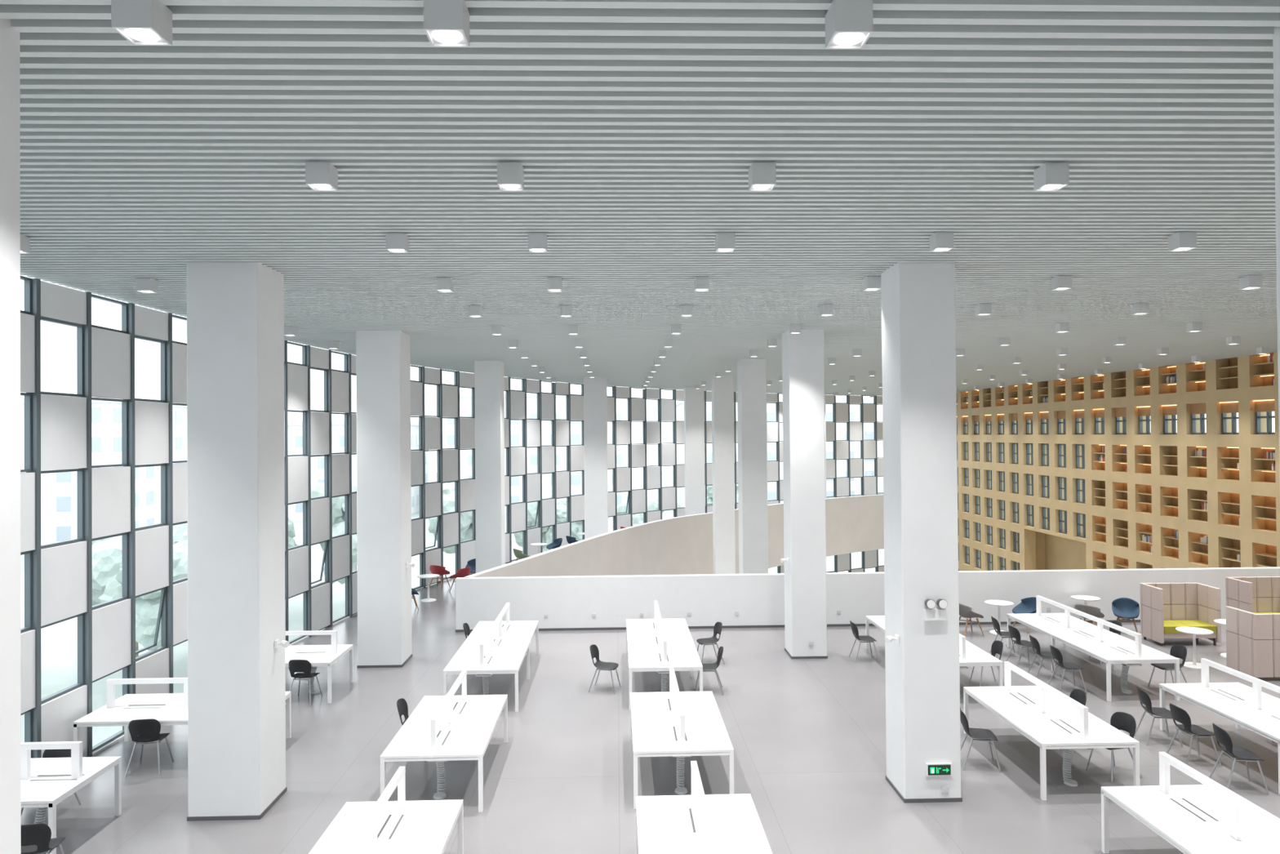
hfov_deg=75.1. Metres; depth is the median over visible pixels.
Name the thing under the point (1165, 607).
sofa
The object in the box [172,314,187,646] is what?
window
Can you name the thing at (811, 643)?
wall socket
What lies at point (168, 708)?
desk
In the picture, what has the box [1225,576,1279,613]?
sofa
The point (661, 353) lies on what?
recessed light
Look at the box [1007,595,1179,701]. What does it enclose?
desk
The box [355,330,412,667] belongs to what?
column
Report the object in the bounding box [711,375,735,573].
column
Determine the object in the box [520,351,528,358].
recessed light
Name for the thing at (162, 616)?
window
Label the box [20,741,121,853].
desk
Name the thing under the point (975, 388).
recessed light
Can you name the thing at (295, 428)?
apartment building
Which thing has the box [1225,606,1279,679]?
sofa
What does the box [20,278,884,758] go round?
wall
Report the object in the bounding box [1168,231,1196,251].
recessed light
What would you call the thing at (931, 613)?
emergency light
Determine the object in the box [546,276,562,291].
recessed light
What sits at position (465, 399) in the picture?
apartment building
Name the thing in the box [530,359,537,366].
recessed light
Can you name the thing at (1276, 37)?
column
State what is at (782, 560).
sensor
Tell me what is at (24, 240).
recessed light
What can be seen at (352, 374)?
window
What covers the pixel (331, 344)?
recessed light
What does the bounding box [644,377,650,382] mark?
recessed light
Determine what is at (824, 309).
recessed light
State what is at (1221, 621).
round side table
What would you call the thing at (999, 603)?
round side table
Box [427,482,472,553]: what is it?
tree
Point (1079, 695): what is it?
chair
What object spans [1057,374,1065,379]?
recessed light
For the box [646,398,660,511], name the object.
window
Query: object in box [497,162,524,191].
recessed light
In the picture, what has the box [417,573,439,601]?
round side table
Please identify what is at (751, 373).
column
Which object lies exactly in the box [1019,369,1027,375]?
recessed light
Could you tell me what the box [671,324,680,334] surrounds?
recessed light
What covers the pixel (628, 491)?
window
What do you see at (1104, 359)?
recessed light
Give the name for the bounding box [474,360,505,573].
column
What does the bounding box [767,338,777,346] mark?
recessed light
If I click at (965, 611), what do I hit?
lounge chair
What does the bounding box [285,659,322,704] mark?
chair
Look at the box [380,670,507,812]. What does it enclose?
desk
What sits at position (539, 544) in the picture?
round side table
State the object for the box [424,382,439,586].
window
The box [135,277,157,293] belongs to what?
recessed light
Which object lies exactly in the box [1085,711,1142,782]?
chair
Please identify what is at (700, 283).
recessed light
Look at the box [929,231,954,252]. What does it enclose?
recessed light
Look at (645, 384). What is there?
recessed light
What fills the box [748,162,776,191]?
recessed light
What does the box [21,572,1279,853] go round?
floor
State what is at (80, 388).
window
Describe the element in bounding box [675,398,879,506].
apartment building
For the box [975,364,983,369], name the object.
recessed light
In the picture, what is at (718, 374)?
recessed light
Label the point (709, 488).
tree
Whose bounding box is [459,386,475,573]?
window
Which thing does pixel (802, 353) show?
column
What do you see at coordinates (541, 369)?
recessed light
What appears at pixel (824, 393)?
column
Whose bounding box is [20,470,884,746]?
ground
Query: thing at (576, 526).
tree
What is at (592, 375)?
recessed light
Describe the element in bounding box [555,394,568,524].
window
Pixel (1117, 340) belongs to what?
recessed light
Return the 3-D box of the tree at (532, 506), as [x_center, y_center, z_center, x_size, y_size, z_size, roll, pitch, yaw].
[-7.148,8.412,60.423,3.998,7.015,4.163,0,-1,-19]
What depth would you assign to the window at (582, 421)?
36.88 m
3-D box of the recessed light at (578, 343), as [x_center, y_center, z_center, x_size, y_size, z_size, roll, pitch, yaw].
[-1.448,-1.980,19.787,0.200,0.180,0.200,0,-1,-2]
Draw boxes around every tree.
[92,524,148,657]
[92,538,187,650]
[173,522,187,544]
[288,517,297,547]
[302,478,357,615]
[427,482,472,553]
[513,497,572,551]
[556,497,582,541]
[612,496,663,527]
[706,483,738,505]
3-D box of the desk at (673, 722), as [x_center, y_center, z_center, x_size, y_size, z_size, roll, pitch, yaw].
[0.539,4.421,12.179,1.320,1.184,2.500,0,-1,-2]
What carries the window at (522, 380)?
in the wall at (62, 574)
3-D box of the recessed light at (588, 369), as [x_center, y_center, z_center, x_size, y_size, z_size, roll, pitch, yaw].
[-1.669,-1.905,27.583,0.200,0.180,0.200,0,-1,-2]
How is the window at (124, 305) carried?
in the wall at (62, 574)
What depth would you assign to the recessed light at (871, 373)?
30.37 m
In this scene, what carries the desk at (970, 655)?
on the floor
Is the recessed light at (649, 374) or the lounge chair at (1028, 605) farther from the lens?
the recessed light at (649, 374)
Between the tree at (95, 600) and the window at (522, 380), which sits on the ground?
the tree at (95, 600)
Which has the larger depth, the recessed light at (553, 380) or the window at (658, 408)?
the window at (658, 408)
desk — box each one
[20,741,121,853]
[73,677,291,741]
[284,630,353,702]
[308,766,463,853]
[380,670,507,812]
[443,602,538,711]
[626,600,702,710]
[630,666,733,808]
[635,760,772,853]
[865,615,1003,696]
[963,661,1140,800]
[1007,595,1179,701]
[1101,751,1279,853]
[1159,657,1279,794]
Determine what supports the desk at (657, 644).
on the floor
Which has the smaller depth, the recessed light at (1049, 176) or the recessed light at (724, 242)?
the recessed light at (1049, 176)
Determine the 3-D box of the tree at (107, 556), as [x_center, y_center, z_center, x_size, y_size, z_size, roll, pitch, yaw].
[-20.179,8.210,34.795,4.798,7.152,4.157,-1,-1,26]
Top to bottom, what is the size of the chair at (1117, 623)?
0.836 m
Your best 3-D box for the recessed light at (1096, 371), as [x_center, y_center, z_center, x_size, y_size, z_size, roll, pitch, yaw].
[16.920,-2.025,30.712,0.200,0.180,0.200,0,-1,-2]
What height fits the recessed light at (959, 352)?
0.180 m
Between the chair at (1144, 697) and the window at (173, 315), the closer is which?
the chair at (1144, 697)
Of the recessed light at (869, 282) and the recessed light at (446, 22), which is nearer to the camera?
the recessed light at (446, 22)
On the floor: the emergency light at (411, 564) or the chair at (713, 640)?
the chair at (713, 640)
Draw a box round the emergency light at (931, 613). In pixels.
[923,598,947,620]
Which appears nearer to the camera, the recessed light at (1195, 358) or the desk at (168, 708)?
the desk at (168, 708)
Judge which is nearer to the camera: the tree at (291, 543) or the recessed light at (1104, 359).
the recessed light at (1104, 359)
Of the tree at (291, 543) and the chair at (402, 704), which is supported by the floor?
the chair at (402, 704)
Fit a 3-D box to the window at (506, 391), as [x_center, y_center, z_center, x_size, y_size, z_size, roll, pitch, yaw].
[-5.301,4.636,31.588,0.080,12.100,1.020,-1,-1,25]
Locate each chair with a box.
[21,749,81,815]
[21,822,65,853]
[124,719,173,777]
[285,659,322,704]
[396,697,408,725]
[411,587,418,609]
[429,564,450,590]
[448,566,470,591]
[462,622,470,638]
[465,558,475,574]
[512,548,530,560]
[546,537,562,550]
[565,535,577,543]
[587,644,621,693]
[695,646,724,694]
[696,622,724,663]
[848,620,879,662]
[959,603,984,636]
[960,706,1000,772]
[969,640,1004,686]
[990,616,1021,657]
[1005,624,1041,667]
[1012,596,1036,633]
[1027,634,1063,680]
[1048,644,1087,693]
[1057,688,1091,750]
[1074,604,1104,625]
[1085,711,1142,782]
[1088,621,1121,663]
[1111,597,1139,633]
[1133,685,1182,747]
[1147,644,1186,691]
[1166,702,1222,766]
[1208,722,1269,795]
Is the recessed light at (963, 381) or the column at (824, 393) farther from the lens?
the column at (824, 393)
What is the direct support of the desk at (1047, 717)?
on the floor
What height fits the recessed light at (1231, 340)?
0.180 m
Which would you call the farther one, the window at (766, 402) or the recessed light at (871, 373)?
the window at (766, 402)
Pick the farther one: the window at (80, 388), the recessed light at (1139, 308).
the recessed light at (1139, 308)
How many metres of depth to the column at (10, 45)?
4.53 m
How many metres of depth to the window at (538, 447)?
34.01 m
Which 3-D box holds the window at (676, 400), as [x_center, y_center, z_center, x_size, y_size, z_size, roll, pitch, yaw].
[2.169,4.677,42.364,1.020,12.100,0.080,0,-1,-43]
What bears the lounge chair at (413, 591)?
on the floor
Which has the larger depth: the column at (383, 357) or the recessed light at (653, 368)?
the recessed light at (653, 368)
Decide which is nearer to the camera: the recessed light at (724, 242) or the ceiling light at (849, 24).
the ceiling light at (849, 24)
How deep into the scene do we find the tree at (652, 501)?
67.28 m
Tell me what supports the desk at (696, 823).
on the floor
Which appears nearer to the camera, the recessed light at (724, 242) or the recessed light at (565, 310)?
the recessed light at (724, 242)
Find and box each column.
[0,18,21,853]
[186,262,287,821]
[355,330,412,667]
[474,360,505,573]
[583,376,608,539]
[684,386,705,515]
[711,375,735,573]
[737,359,768,573]
[782,329,827,658]
[824,392,826,498]
[880,262,962,803]
[1272,26,1279,480]
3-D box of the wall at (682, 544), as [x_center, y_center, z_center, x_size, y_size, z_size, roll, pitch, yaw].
[5.051,5.438,36.864,4.446,3.130,36.788,-1,-1,37]
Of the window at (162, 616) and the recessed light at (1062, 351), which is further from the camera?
the recessed light at (1062, 351)
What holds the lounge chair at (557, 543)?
on the floor
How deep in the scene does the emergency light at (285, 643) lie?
11.19 m
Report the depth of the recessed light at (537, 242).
9.29 m
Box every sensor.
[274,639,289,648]
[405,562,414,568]
[780,557,789,563]
[884,634,899,643]
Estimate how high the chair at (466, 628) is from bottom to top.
0.836 m
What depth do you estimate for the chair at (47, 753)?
11.13 m
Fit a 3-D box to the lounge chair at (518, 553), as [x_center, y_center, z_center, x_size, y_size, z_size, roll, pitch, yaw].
[-4.352,4.828,30.533,0.610,0.792,0.587,0,-1,-32]
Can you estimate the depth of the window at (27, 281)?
11.63 m
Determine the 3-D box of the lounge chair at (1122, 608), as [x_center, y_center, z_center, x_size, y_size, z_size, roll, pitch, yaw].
[11.827,4.603,20.270,0.587,0.792,0.610,-1,-1,28]
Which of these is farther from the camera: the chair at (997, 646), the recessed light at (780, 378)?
the recessed light at (780, 378)
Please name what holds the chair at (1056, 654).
on the floor
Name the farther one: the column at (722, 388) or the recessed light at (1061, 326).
the column at (722, 388)
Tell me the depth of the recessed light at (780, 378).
32.89 m
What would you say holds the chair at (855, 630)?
on the floor
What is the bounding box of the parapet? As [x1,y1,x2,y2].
[455,566,1279,631]
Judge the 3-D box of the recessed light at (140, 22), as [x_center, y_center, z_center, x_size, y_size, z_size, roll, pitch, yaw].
[-2.580,-2.114,4.319,0.200,0.180,0.200,0,-1,-2]
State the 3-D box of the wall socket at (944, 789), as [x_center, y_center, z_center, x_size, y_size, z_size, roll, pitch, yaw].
[4.046,4.806,11.035,0.100,0.090,0.015,0,-1,-2]
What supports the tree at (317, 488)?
on the ground
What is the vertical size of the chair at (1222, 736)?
0.836 m
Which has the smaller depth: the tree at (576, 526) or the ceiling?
the ceiling
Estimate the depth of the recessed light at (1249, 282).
12.18 m
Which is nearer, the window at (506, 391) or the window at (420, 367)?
the window at (420, 367)
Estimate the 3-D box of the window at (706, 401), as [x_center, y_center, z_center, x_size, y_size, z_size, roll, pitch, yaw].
[3.784,4.678,43.864,1.020,12.100,0.201,0,-1,-40]
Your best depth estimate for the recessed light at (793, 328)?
17.22 m
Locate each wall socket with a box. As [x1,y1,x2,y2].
[808,641,813,645]
[941,786,949,793]
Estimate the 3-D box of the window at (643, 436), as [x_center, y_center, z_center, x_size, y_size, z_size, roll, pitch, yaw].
[-0.119,3.866,39.984,0.080,11.515,1.020,-1,-1,41]
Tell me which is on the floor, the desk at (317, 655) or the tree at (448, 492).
the desk at (317, 655)
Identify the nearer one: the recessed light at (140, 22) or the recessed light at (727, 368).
the recessed light at (140, 22)
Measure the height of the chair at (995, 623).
0.836 m
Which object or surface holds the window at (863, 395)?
in the wall at (62, 574)
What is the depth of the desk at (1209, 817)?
8.88 m
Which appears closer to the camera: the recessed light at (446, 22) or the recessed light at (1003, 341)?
the recessed light at (446, 22)
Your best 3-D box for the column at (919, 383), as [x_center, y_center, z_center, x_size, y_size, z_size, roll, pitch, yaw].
[3.847,1.363,11.451,0.784,7.225,0.784,0,-1,-2]
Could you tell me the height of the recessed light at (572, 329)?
0.180 m
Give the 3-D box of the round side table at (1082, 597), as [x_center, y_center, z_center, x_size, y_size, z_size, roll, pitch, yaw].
[11.149,4.637,20.831,0.660,0.735,0.660,0,-1,-2]
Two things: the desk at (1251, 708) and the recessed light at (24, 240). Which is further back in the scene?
the desk at (1251, 708)
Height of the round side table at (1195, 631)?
0.735 m
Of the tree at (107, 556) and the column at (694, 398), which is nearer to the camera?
the tree at (107, 556)
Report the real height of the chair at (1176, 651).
0.836 m
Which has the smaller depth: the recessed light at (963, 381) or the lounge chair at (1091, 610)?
the lounge chair at (1091, 610)
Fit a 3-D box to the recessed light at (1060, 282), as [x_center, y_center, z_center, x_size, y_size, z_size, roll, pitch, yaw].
[6.180,-2.111,12.201,0.200,0.180,0.200,0,-1,-2]
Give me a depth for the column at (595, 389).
32.25 m
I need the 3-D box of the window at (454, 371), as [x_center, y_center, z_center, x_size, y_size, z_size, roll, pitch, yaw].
[-6.561,3.811,28.541,0.080,11.515,1.020,-1,-1,19]
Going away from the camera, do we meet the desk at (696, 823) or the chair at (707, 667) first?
the desk at (696, 823)
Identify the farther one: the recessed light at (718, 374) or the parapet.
the recessed light at (718, 374)
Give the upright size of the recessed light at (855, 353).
0.180 m
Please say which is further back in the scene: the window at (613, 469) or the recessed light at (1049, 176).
the window at (613, 469)
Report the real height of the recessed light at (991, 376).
0.180 m
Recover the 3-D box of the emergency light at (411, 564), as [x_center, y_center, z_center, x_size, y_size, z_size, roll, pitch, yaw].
[-5.003,3.007,18.115,0.210,0.104,0.105,-1,-1,16]
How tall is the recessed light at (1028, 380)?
0.180 m
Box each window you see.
[20,275,31,758]
[40,316,84,703]
[91,293,128,751]
[134,335,166,661]
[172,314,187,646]
[287,341,306,643]
[310,366,328,630]
[331,351,348,622]
[351,373,357,614]
[410,364,422,589]
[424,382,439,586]
[442,369,457,579]
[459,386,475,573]
[504,390,508,563]
[510,377,524,560]
[526,391,539,529]
[541,380,554,542]
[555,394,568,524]
[570,382,584,539]
[607,386,614,530]
[616,397,630,515]
[631,386,644,523]
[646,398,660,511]
[661,388,675,517]
[675,400,684,508]
[706,400,712,506]
[766,402,778,573]
[825,403,835,572]
[835,395,849,572]
[849,404,862,569]
[862,395,876,572]
[876,404,884,566]
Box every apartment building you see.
[20,397,186,545]
[287,421,428,519]
[442,392,627,512]
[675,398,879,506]
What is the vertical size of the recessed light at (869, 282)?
0.180 m
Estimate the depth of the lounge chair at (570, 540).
34.03 m
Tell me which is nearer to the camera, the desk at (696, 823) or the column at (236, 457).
the desk at (696, 823)
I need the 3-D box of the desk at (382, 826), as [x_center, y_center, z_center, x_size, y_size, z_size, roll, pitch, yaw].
[-2.641,4.410,8.237,1.320,1.184,2.500,0,-1,-2]
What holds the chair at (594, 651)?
on the floor
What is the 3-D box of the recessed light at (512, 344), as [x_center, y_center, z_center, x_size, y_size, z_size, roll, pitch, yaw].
[-3.017,-1.967,19.742,0.200,0.180,0.200,0,-1,-2]
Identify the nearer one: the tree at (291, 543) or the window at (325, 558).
the window at (325, 558)
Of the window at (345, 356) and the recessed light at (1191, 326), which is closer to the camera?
the recessed light at (1191, 326)
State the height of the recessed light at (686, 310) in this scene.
0.180 m
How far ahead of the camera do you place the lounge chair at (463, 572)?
26.09 m
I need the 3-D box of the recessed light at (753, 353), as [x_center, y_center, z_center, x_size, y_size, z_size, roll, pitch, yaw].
[3.082,-1.990,22.516,0.200,0.180,0.200,0,-1,-2]
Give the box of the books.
[956,353,1275,560]
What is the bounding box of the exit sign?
[925,762,951,776]
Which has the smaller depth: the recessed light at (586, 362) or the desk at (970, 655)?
the desk at (970, 655)
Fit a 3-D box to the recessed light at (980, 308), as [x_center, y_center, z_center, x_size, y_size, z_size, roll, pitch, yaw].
[6.106,-2.086,14.799,0.200,0.180,0.200,0,-1,-2]
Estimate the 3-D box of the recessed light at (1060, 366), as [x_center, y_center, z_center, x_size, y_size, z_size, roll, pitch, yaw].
[14.194,-2.028,28.034,0.200,0.180,0.200,0,-1,-2]
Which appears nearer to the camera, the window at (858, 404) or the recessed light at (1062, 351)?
the recessed light at (1062, 351)
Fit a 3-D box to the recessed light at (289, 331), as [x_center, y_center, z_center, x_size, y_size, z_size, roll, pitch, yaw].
[-7.152,-1.960,17.024,0.200,0.180,0.200,0,-1,-2]
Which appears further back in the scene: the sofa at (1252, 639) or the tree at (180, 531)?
the tree at (180, 531)
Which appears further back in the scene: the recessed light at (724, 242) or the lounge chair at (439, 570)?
the lounge chair at (439, 570)
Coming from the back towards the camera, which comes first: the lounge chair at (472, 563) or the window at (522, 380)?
the window at (522, 380)
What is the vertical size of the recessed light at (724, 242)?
0.180 m
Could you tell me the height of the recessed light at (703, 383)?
0.180 m
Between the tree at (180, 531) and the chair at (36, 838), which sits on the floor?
the chair at (36, 838)
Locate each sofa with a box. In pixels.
[1139,582,1221,645]
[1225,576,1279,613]
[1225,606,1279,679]
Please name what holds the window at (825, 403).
in the wall at (62, 574)
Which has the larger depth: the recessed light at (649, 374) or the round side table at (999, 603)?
the recessed light at (649, 374)
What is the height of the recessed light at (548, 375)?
0.180 m
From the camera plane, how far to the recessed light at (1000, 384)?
38.41 m
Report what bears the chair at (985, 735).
on the floor
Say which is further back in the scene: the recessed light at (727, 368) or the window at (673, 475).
the window at (673, 475)
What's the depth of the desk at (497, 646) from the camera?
16.07 m
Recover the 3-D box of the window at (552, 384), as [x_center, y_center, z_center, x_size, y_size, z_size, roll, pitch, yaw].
[-3.871,3.845,34.567,0.080,11.515,1.020,-1,-1,26]
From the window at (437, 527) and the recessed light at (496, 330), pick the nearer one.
the recessed light at (496, 330)
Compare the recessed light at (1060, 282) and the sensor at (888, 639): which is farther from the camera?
the recessed light at (1060, 282)
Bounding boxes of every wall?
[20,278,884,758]
[462,493,884,577]
[956,351,1279,570]
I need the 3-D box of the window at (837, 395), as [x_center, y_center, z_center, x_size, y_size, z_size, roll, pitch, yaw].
[11.978,3.857,49.415,1.020,11.515,0.080,0,-1,-30]
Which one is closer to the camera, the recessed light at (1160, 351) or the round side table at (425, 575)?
the recessed light at (1160, 351)
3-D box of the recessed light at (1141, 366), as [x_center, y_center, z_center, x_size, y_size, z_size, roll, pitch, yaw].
[16.993,-2.050,28.113,0.200,0.180,0.200,0,-1,-2]
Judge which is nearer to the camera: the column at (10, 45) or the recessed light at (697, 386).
the column at (10, 45)
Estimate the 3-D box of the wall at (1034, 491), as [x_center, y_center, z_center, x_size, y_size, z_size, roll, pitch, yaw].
[19.266,4.176,25.507,1.300,12.815,54.580,0,-1,-2]
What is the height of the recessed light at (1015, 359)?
0.180 m
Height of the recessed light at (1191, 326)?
0.180 m
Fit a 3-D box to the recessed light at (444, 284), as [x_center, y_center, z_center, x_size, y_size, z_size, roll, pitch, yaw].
[-2.796,-2.042,11.946,0.200,0.180,0.200,0,-1,-2]
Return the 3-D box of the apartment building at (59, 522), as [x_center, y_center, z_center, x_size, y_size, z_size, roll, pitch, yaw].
[-64.635,4.934,93.164,21.800,15.500,18.800,0,-1,-2]
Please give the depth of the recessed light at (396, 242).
9.25 m
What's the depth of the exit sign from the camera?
10.99 m
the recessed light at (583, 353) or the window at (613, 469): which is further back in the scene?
the window at (613, 469)
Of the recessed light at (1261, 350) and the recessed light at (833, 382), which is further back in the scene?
the recessed light at (833, 382)
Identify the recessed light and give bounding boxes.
[20,234,30,253]
[111,0,172,45]
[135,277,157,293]
[284,325,297,336]
[305,161,337,191]
[327,340,338,349]
[386,232,408,253]
[423,0,469,47]
[436,276,453,292]
[468,305,482,317]
[491,324,502,335]
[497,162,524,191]
[507,339,517,348]
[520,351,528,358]
[528,232,547,252]
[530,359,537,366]
[538,366,545,373]
[545,372,551,377]
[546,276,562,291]
[551,377,556,382]
[560,305,571,316]
[568,324,578,334]
[574,339,583,347]
[579,350,586,357]
[583,359,590,365]
[586,366,592,372]
[589,372,595,377]
[643,381,648,386]
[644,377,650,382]
[647,372,653,377]
[650,365,657,372]
[653,359,661,365]
[657,350,666,357]
[663,338,672,347]
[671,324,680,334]
[680,304,693,316]
[693,276,709,291]
[695,384,700,388]
[701,381,706,385]
[715,232,735,252]
[715,371,721,377]
[724,365,731,371]
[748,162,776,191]
[749,349,758,356]
[766,380,772,385]
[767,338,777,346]
[777,376,782,381]
[789,324,800,333]
[819,304,834,315]
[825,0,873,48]
[827,358,835,364]
[831,380,837,384]
[848,375,855,380]
[852,349,862,356]
[862,275,880,290]
[868,370,875,376]
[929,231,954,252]
[955,348,964,355]
[961,379,968,383]
[973,386,979,390]
[975,303,991,315]
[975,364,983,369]
[988,374,995,379]
[997,382,1004,386]
[998,337,1010,346]
[1011,356,1021,363]
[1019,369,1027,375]
[1025,378,1032,383]
[1033,162,1069,191]
[1051,275,1072,289]
[1054,322,1069,332]
[1057,347,1067,355]
[1057,364,1066,369]
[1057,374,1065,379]
[1094,368,1102,374]
[1102,356,1112,363]
[1113,337,1126,345]
[1130,302,1149,315]
[1138,363,1147,368]
[1156,347,1168,355]
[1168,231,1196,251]
[1186,322,1202,332]
[1191,355,1202,362]
[1226,336,1239,344]
[1239,275,1262,289]
[1256,346,1269,354]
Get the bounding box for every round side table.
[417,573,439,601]
[530,542,547,553]
[984,600,1013,634]
[1071,595,1100,620]
[1175,626,1213,668]
[1213,618,1226,657]
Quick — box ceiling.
[0,0,1279,395]
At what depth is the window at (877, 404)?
50.95 m
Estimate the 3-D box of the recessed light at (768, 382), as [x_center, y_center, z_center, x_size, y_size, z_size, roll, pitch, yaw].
[5.517,-1.888,35.590,0.200,0.180,0.200,0,-1,-2]
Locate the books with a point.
(1171, 379)
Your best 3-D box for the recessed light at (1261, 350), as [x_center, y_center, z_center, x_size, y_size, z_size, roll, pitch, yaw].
[17.141,-2.099,22.916,0.200,0.180,0.200,0,-1,-2]
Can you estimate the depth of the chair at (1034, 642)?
16.52 m
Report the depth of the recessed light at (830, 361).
25.09 m
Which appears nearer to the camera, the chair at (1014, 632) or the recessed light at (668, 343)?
the chair at (1014, 632)
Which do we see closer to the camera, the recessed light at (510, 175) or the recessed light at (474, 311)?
the recessed light at (510, 175)
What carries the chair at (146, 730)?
on the floor
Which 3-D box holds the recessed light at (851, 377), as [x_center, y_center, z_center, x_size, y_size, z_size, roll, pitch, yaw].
[8.420,-1.935,33.072,0.200,0.180,0.200,0,-1,-2]
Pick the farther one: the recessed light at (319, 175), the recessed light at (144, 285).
the recessed light at (144, 285)
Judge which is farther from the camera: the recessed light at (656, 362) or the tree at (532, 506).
the tree at (532, 506)
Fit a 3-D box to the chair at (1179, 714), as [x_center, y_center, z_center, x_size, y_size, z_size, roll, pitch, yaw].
[8.187,4.536,12.344,0.544,0.836,0.482,0,-1,-2]
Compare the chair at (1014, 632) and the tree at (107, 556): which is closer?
the chair at (1014, 632)
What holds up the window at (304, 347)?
in the wall at (62, 574)

